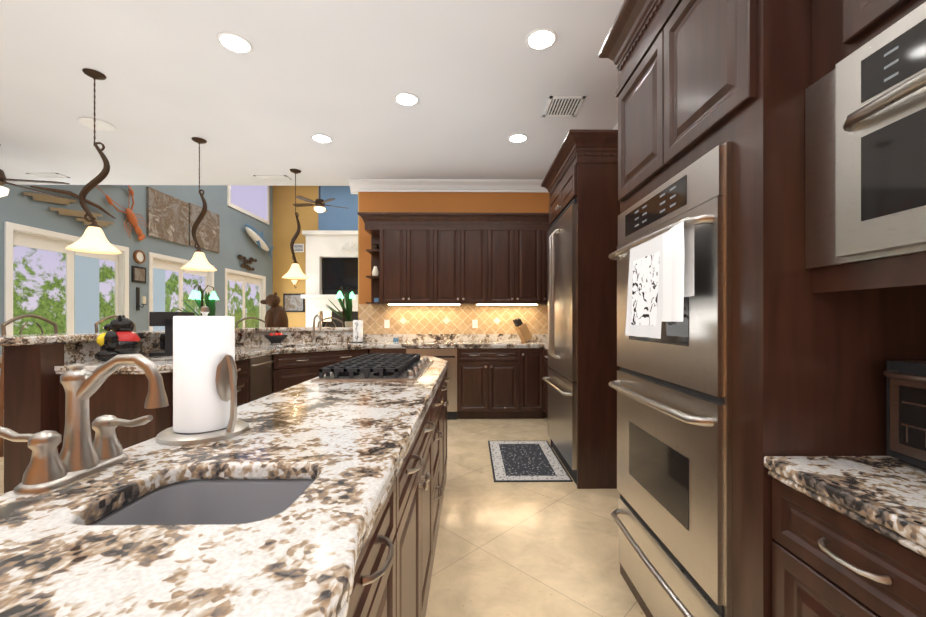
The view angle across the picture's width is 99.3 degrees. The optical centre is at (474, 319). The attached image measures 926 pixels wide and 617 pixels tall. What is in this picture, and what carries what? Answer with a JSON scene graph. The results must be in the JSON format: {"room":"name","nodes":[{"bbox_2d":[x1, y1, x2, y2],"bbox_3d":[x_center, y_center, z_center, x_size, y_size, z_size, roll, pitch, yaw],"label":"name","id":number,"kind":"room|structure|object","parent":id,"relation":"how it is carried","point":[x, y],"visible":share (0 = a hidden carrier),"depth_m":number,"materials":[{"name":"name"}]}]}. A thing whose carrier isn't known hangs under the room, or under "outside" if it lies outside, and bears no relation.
{"room":"kitchen","nodes":[
{"label":"kitchen","id":0,"kind":"room"},
{"bbox_2d":[0,185,272,373],"bbox_3d":[-6.790,-1.790,5.817,0.150,6.000,14.900,0,0,-1],"label":"wall","id":1,"kind":"structure","parent":0,"point":[18,207],"depth_m":7.99,"materials":[{"name":"blue paint"}]},
{"bbox_2d":[22,186,115,226],"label":"wall sculpture","id":2,"kind":"object","parent":1,"relation":"attached to","point":[34,196],"depth_m":6.45,"materials":[{"name":"wood"}]},
{"bbox_2d":[96,185,219,252],"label":"picture","id":3,"kind":"object","parent":1,"relation":"attached to","point":[170,218],"depth_m":8.76,"materials":[{"name":"fabric"}]},
{"bbox_2d":[245,224,274,257],"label":"fish sculpture","id":4,"kind":"object","parent":1,"relation":"attached to","point":[257,237],"depth_m":11.93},
{"bbox_2d":[48,340,263,363],"bbox_3d":[-2.769,0.221,3.942,0.019,0.138,2.813,0,0,-1],"label":"backsplash","id":5,"kind":"structure","parent":0,"relation":"attached to","point":[55,355],"depth_m":2.70,"materials":[{"name":"beige stone"}]},
{"bbox_2d":[175,284,218,315],"bbox_3d":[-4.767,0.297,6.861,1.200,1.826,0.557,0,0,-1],"label":"table lamp","id":6,"kind":"object","parent":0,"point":[197,296],"visible":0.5,"depth_m":6.90,"materials":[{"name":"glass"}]},
{"bbox_2d":[273,186,317,326],"bbox_3d":[-1.949,-1.789,13.396,10.000,6.000,0.150,0,0,-1],"label":"wall","id":7,"kind":"structure","parent":0,"point":[284,224],"depth_m":13.27,"materials":[{"name":"paint"}]},
{"bbox_2d":[283,294,304,311],"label":"wall picture","id":8,"kind":"object","parent":7,"relation":"attached to","point":[293,302],"depth_m":13.23,"materials":[{"name":"black"}]},
{"bbox_2d":[294,244,303,251],"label":"wall picture","id":9,"kind":"object","parent":7,"relation":"attached to","point":[297,247],"depth_m":13.26,"materials":[{"name":"white"}]},
{"bbox_2d":[0,0,623,185],"bbox_3d":[-2.587,-2.040,1.898,8.470,0.300,7.270,0,0,-1],"label":"ceiling","id":10,"kind":"structure","parent":0,"point":[481,80],"depth_m":3.20,"materials":[{"name":"paint"}]},
{"bbox_2d":[0,144,69,198],"bbox_3d":[-5.129,-1.603,4.219,1.310,0.575,1.292,0,0,-1],"label":"ceiling fan","id":11,"kind":"object","parent":10,"relation":"hanging from","point":[4,191],"visible":1,"depth_m":4.24,"materials":[{"name":"brown wood"}]},
{"bbox_2d":[26,173,69,177],"bbox_3d":[-5.558,-1.884,5.130,0.400,0.009,0.160,0,0,-1],"label":"ceiling vent","id":12,"kind":"object","parent":10,"relation":"in","point":[40,175],"depth_m":5.12,"materials":[{"name":"white metal"}]},
{"bbox_2d":[66,68,121,253],"bbox_3d":[-2.914,-1.210,3.019,0.312,1.359,0.312,0,0,-1],"label":"pendant light","id":13,"kind":"object","parent":10,"relation":"hanging from","point":[93,239],"visible":1,"depth_m":3.00,"materials":[{"name":"brown metal"}]},
{"bbox_2d":[77,117,115,130],"bbox_3d":[-3.632,-1.884,3.791,0.268,0.010,0.269,0,0,-7],"label":"ceiling speaker","id":14,"kind":"object","parent":10,"relation":"in","point":[101,125],"depth_m":3.78,"materials":[{"name":"white plastic"}]},
{"bbox_2d":[181,137,216,270],"bbox_3d":[-2.887,-1.210,4.130,0.312,1.359,0.312,0,0,-1],"label":"pendant light","id":15,"kind":"object","parent":10,"relation":"hanging from","point":[198,261],"visible":1,"depth_m":4.11,"materials":[{"name":"white glass"}]},
{"bbox_2d":[217,32,252,53],"bbox_3d":[-1.624,-1.885,2.675,0.207,0.008,0.204,0,0,-1],"label":"recessed light","id":16,"kind":"object","parent":10,"relation":"in","point":[233,42],"depth_m":2.68,"materials":[{"name":"white"}]},
{"bbox_2d":[254,175,290,179],"bbox_3d":[-2.669,-1.884,5.212,0.420,0.009,0.160,0,0,-1],"label":"ceiling vent","id":17,"kind":"object","parent":10,"relation":"in","point":[261,177],"depth_m":5.19,"materials":[{"name":"white metal"}]},
{"bbox_2d":[282,169,308,278],"bbox_3d":[-2.262,-1.210,4.976,0.312,1.359,0.312,0,0,-1],"label":"pendant light","id":18,"kind":"object","parent":10,"relation":"hanging from","point":[295,271],"visible":1,"depth_m":4.94,"materials":[{"name":"white glass"}]},
{"bbox_2d":[311,134,332,143],"bbox_3d":[-1.584,-1.885,4.090,0.207,0.008,0.204,0,0,-1],"label":"recessed light","id":19,"kind":"object","parent":10,"relation":"in","point":[321,138],"depth_m":4.09,"materials":[{"name":"white"}]},
{"bbox_2d":[394,92,418,105],"bbox_3d":[-0.577,-1.885,3.351,0.207,0.008,0.198,0,0,-1],"label":"recessed light","id":20,"kind":"object","parent":10,"relation":"in","point":[403,98],"depth_m":3.36,"materials":[{"name":"white"}]},
{"bbox_2d":[348,123,617,193],"bbox_3d":[-0.114,-1.818,4.360,3.170,0.142,2.240,0,0,-1],"label":"crown molding","id":21,"kind":"structure","parent":10,"relation":"attached to","point":[450,185],"depth_m":5.33,"materials":[{"name":"white wood"}]},
{"bbox_2d":[508,133,527,142],"bbox_3d":[0.453,-1.885,4.068,0.202,0.008,0.202,0,0,-1],"label":"recessed light","id":22,"kind":"object","parent":10,"relation":"in","point":[514,138],"depth_m":4.09,"materials":[{"name":"white"}]},
{"bbox_2d":[526,28,556,50],"bbox_3d":[0.450,-1.885,2.642,0.206,0.008,0.208,0,0,-1],"label":"recessed light","id":23,"kind":"object","parent":10,"relation":"in","point":[538,39],"depth_m":2.64,"materials":[{"name":"white"}]},
{"bbox_2d":[543,96,584,116],"bbox_3d":[0.786,-1.884,3.480,0.300,0.009,0.320,0,0,-1],"label":"ceiling vent","id":24,"kind":"object","parent":10,"relation":"in","point":[563,106],"depth_m":3.47,"materials":[{"name":"white metal"}]},
{"bbox_2d":[0,413,645,616],"bbox_3d":[-1.866,1.240,5.871,10.000,0.060,15.200,0,0,-1],"label":"floor","id":25,"kind":"structure","parent":0,"point":[526,549],"depth_m":2.14,"materials":[{"name":"tile"}]},
{"bbox_2d":[0,346,3,456],"bbox_3d":[-4.346,0.709,3.691,0.512,1.003,0.460,0,0,4],"label":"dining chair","id":26,"kind":"object","parent":25,"relation":"on","point":[2,408],"visible":0.1,"depth_m":3.47,"materials":[{"name":"brown wood"}]},
{"bbox_2d":[8,348,47,491],"bbox_3d":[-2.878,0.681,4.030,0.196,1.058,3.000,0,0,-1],"label":"base cabinet","id":27,"kind":"object","parent":25,"relation":"on","point":[20,360],"depth_m":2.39,"materials":[{"name":"brown wood"}]},
{"bbox_2d":[0,328,363,347],"bbox_3d":[-2.345,0.125,3.965,1.540,0.050,3.500,0,0,-1],"label":"countertop","id":28,"kind":"structure","parent":27,"relation":"on","point":[242,335],"depth_m":3.15,"materials":[{"name":"beige stone"}]},
{"bbox_2d":[260,292,287,326],"bbox_3d":[-3.998,0.325,7.894,0.521,1.770,0.500,0,0,-21],"label":"statue","id":29,"kind":"object","parent":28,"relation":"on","point":[276,315],"visible":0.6,"depth_m":7.78,"materials":[{"name":"brown wood"}]},
{"bbox_2d":[302,315,321,343],"bbox_3d":[-1.948,0.111,4.776,0.249,0.356,0.206,0,0,-1],"label":"faucet","id":30,"kind":"object","parent":28,"relation":"on","point":[320,329],"visible":1,"depth_m":4.79,"materials":[{"name":"silver metal"}]},
{"bbox_2d":[350,318,365,342],"bbox_3d":[-1.507,0.135,5.105,0.170,0.310,0.170,0,0,-1],"label":"towel holder","id":31,"kind":"object","parent":28,"relation":"on","point":[358,331],"visible":1,"depth_m":5.05,"materials":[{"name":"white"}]},
{"bbox_2d":[1,314,57,482],"bbox_3d":[-3.325,0.581,3.155,0.482,1.259,0.464,0,0,-1],"label":"bar stool","id":32,"kind":"object","parent":25,"relation":"on","point":[5,324],"visible":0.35,"depth_m":3.10,"materials":[{"name":"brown metal"}]},
{"bbox_2d":[32,372,172,453],"bbox_3d":[-2.387,0.777,2.792,0.758,0.865,0.585,0,0,-1],"label":"base cabinet","id":33,"kind":"object","parent":25,"relation":"on","point":[123,397],"depth_m":2.50,"materials":[{"name":"brown wood"}]},
{"bbox_2d":[32,340,548,375],"bbox_3d":[-0.652,0.317,3.933,4.248,0.054,2.878,0,0,-1],"label":"countertop","id":34,"kind":"structure","parent":33,"relation":"on","point":[287,357],"depth_m":4.73,"materials":[{"name":"beige stone"}]},
{"bbox_2d":[95,315,141,361],"bbox_3d":[-2.545,0.126,2.788,0.274,0.327,0.296,0,0,-1],"label":"jar","id":35,"kind":"object","parent":34,"relation":"on","point":[119,337],"visible":0.88,"depth_m":2.75,"materials":[{"name":"black ceramic"}]},
{"bbox_2d":[149,312,194,355],"bbox_3d":[-2.527,0.112,3.298,0.203,0.355,0.270,0,0,-11],"label":"coffee maker","id":36,"kind":"object","parent":34,"relation":"on","point":[165,319],"visible":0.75,"depth_m":3.17,"materials":[{"name":"black plastic"}]},
{"bbox_2d":[264,332,286,342],"bbox_3d":[-2.526,0.224,5.013,0.270,0.131,0.270,0,0,-1],"label":"fruit bowl","id":37,"kind":"object","parent":34,"relation":"on","point":[279,337],"visible":1,"depth_m":4.94,"materials":[{"name":"black ceramic"}]},
{"bbox_2d":[513,318,531,341],"bbox_3d":[0.634,0.131,5.197,0.246,0.317,0.110,0,0,-21],"label":"knife block","id":38,"kind":"object","parent":34,"relation":"on","point":[523,331],"visible":1,"depth_m":5.16,"materials":[{"name":"brown wood"}]},
{"bbox_2d":[94,315,135,331],"bbox_3d":[-3.333,0.581,3.885,0.482,1.259,0.464,0,0,-1],"label":"bar stool","id":39,"kind":"object","parent":25,"relation":"on","point":[96,324],"visible":0.12,"depth_m":3.78,"materials":[{"name":"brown metal"}]},
{"bbox_2d":[236,376,251,406],"bbox_3d":[-2.381,0.777,3.310,0.734,0.865,0.451,0,0,-1],"label":"base cabinet","id":40,"kind":"object","parent":25,"relation":"on","point":[244,383],"depth_m":3.46,"materials":[{"name":"brown wood"}]},
{"bbox_2d":[236,317,266,327],"bbox_3d":[-3.191,0.582,5.752,0.470,1.259,0.444,0,0,44],"label":"bar stool","id":41,"kind":"object","parent":25,"relation":"on","point":[237,322],"visible":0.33,"depth_m":5.88,"materials":[{"name":"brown metal"}]},
{"bbox_2d":[252,376,271,400],"bbox_3d":[-2.385,0.777,3.735,0.734,0.865,0.399,0,0,-1],"label":"base cabinet","id":42,"kind":"object","parent":25,"relation":"on","point":[261,385],"depth_m":3.73,"materials":[{"name":"brown wood"}]},
{"bbox_2d":[272,376,311,393],"bbox_3d":[-1.834,0.857,4.143,0.379,0.707,0.408,0,0,-1],"label":"base cabinet","id":43,"kind":"object","parent":25,"relation":"on","point":[279,383],"depth_m":4.02,"materials":[{"name":"brown wood"}]},
{"bbox_2d":[301,186,357,326],"bbox_3d":[-4.070,-1.789,13.046,3.150,6.000,0.498,0,0,-1],"label":"wall","id":44,"kind":"structure","parent":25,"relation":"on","point":[331,255],"depth_m":13.15,"materials":[{"name":"paint"}]},
{"bbox_2d":[317,317,343,326],"bbox_3d":[-2.265,0.582,5.959,0.444,1.259,0.470,0,0,3],"label":"bar stool","id":45,"kind":"object","parent":25,"relation":"on","point":[332,321],"visible":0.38,"depth_m":6.17,"materials":[{"name":"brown metal"}]},
{"bbox_2d":[323,286,355,326],"bbox_3d":[-2.793,0.247,8.383,1.200,1.926,0.557,0,0,-1],"label":"potted plant","id":46,"kind":"object","parent":25,"relation":"on","point":[347,298],"visible":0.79,"depth_m":8.41,"materials":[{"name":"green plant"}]},
{"bbox_2d":[348,378,449,616],"bbox_3d":[-0.464,0.784,1.651,0.610,0.852,2.810,0,0,-1],"label":"kitchen island","id":47,"kind":"object","parent":25,"relation":"on","point":[398,579],"depth_m":1.25,"materials":[{"name":"brown wood"}]},
{"bbox_2d":[0,354,447,616],"bbox_3d":[-0.480,0.322,1.671,0.649,0.064,3.030,0,0,-1],"label":"island countertop","id":48,"kind":"structure","parent":47,"relation":"on","point":[348,437],"depth_m":0.60,"materials":[{"name":"white stone"}]},
{"bbox_2d":[120,482,295,513],"bbox_3d":[-0.448,0.409,0.678,0.334,0.170,0.251,0,0,-1],"label":"sink","id":49,"kind":"object","parent":48,"relation":"in","point":[181,497],"depth_m":0.79,"materials":[{"name":"grey metal"}]},
{"bbox_2d":[310,354,433,380],"bbox_3d":[-0.526,0.262,2.310,0.500,0.056,0.910,0,0,-1],"label":"cooktop","id":50,"kind":"object","parent":48,"relation":"in","point":[366,367],"depth_m":1.98,"materials":[{"name":"black metal"}]},
{"bbox_2d":[447,376,459,419],"bbox_3d":[-0.517,0.778,5.054,0.618,0.865,0.636,0,0,-1],"label":"dishwasher","id":51,"kind":"object","parent":25,"relation":"on","point":[453,391],"depth_m":4.74,"materials":[{"name":"silver metal"}]},
{"bbox_2d":[460,376,519,418],"bbox_3d":[0.168,0.778,5.061,0.751,0.865,0.636,0,0,-1],"label":"base cabinet","id":52,"kind":"object","parent":25,"relation":"on","point":[481,397],"depth_m":4.76,"materials":[{"name":"brown wood"}]},
{"bbox_2d":[488,441,572,481],"bbox_3d":[0.436,1.205,3.426,0.590,0.008,0.980,0,0,-1],"label":"rug","id":53,"kind":"object","parent":25,"relation":"on","point":[525,461],"visible":1,"depth_m":3.32,"materials":[{"name":"black fabric"}]},
{"bbox_2d":[520,376,543,418],"bbox_3d":[0.698,0.778,5.067,0.310,0.865,0.636,0,0,-1],"label":"base cabinet","id":54,"kind":"object","parent":25,"relation":"on","point":[531,387],"depth_m":4.76,"materials":[{"name":"brown wood"}]},
{"bbox_2d":[544,376,547,415],"bbox_3d":[1.152,0.778,4.521,0.626,0.865,0.485,0,0,-1],"label":"base cabinet","id":55,"kind":"object","parent":25,"relation":"on","point":[545,384],"depth_m":4.62,"materials":[{"name":"brown wood"}]},
{"bbox_2d":[541,129,619,488],"bbox_3d":[1.059,-0.059,3.298,0.844,2.538,1.106,0,0,-1],"label":"fridge","id":56,"kind":"object","parent":25,"relation":"on","point":[579,183],"visible":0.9,"depth_m":2.82,"materials":[{"name":"brown wood"}]},
{"bbox_2d":[607,0,925,616],"bbox_3d":[1.083,-0.059,1.428,0.830,2.538,0.920,0,0,-1],"label":"tall cabinet","id":57,"kind":"object","parent":25,"relation":"on","point":[769,254],"depth_m":1.09,"materials":[{"name":"brown wood"}]},
{"bbox_2d":[767,480,925,616],"bbox_3d":[1.105,0.795,0.756,0.760,0.830,0.420,0,0,-1],"label":"base cabinet","id":58,"kind":"object","parent":25,"relation":"on","point":[819,564],"depth_m":0.80,"materials":[{"name":"brown wood"}]},
{"bbox_2d":[763,456,925,563],"bbox_3d":[1.020,0.354,0.341,0.620,0.049,1.250,0,0,-1],"label":"countertop","id":59,"kind":"structure","parent":58,"relation":"on","point":[883,496],"depth_m":0.79,"materials":[{"name":"white stone"}]},
{"bbox_2d":[883,360,925,469],"bbox_3d":[1.079,0.212,0.688,0.343,0.235,0.450,0,0,3],"label":"toaster oven","id":60,"kind":"object","parent":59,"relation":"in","point":[906,411],"visible":1,"depth_m":0.87,"materials":[{"name":"black"}]},
{"bbox_2d":[358,192,549,353],"bbox_3d":[0.011,-0.340,5.473,3.195,3.100,0.178,0,0,-1],"label":"wall","id":61,"kind":"structure","parent":0,"point":[483,202],"depth_m":5.38,"materials":[{"name":"orange paint"}]},
{"bbox_2d":[376,212,435,303],"bbox_3d":[-0.871,-0.784,5.205,0.695,1.148,0.330,0,0,-1],"label":"upper cabinet","id":62,"kind":"object","parent":61,"relation":"attached to","point":[405,241],"depth_m":5.04,"materials":[{"name":"brown wood"}]},
{"bbox_2d":[292,332,547,339],"bbox_3d":[-0.670,0.221,5.362,4.211,0.138,0.020,0,0,-1],"label":"backsplash","id":63,"kind":"structure","parent":61,"relation":"attached to","point":[335,335],"depth_m":5.36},
{"bbox_2d":[436,212,487,303],"bbox_3d":[-0.176,-0.784,5.212,0.695,1.148,0.330,0,0,-1],"label":"upper cabinet","id":64,"kind":"object","parent":61,"relation":"attached to","point":[459,292],"depth_m":5.05,"materials":[{"name":"brown wood"}]},
{"bbox_2d":[488,213,543,303],"bbox_3d":[0.519,-0.784,5.220,0.695,1.148,0.330,0,0,-1],"label":"upper cabinet","id":65,"kind":"object","parent":61,"relation":"attached to","point":[515,240],"depth_m":5.06,"materials":[{"name":"brown wood"}]},
{"bbox_2d":[544,213,549,303],"bbox_3d":[1.002,-0.784,5.225,0.270,1.148,0.330,0,0,-1],"label":"upper cabinet","id":66,"kind":"object","parent":61,"relation":"attached to","point":[546,215],"depth_m":5.06,"materials":[{"name":"brown wood"}]},
{"bbox_2d":[791,0,925,275],"bbox_3d":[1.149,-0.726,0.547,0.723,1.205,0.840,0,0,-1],"label":"microwave","id":67,"kind":"object","parent":0,"relation":"attached to","point":[858,67],"depth_m":0.81,"materials":[{"name":"silver metal"}]},
{"bbox_3d":[-1.906,-4.840,9.506,10.000,0.100,7.930,0,0,-1],"label":"ceiling","id":68,"kind":"structure","parent":0,"visible":0},
{"bbox_2d":[293,186,347,212],"bbox_3d":[-3.685,-3.667,9.322,1.258,2.245,1.270,0,0,-1],"label":"ceiling fan","id":69,"kind":"object","parent":68,"relation":"hanging from","point":[319,204],"visible":0.81,"depth_m":9.22,"materials":[{"name":"brown metal"}]}
]}

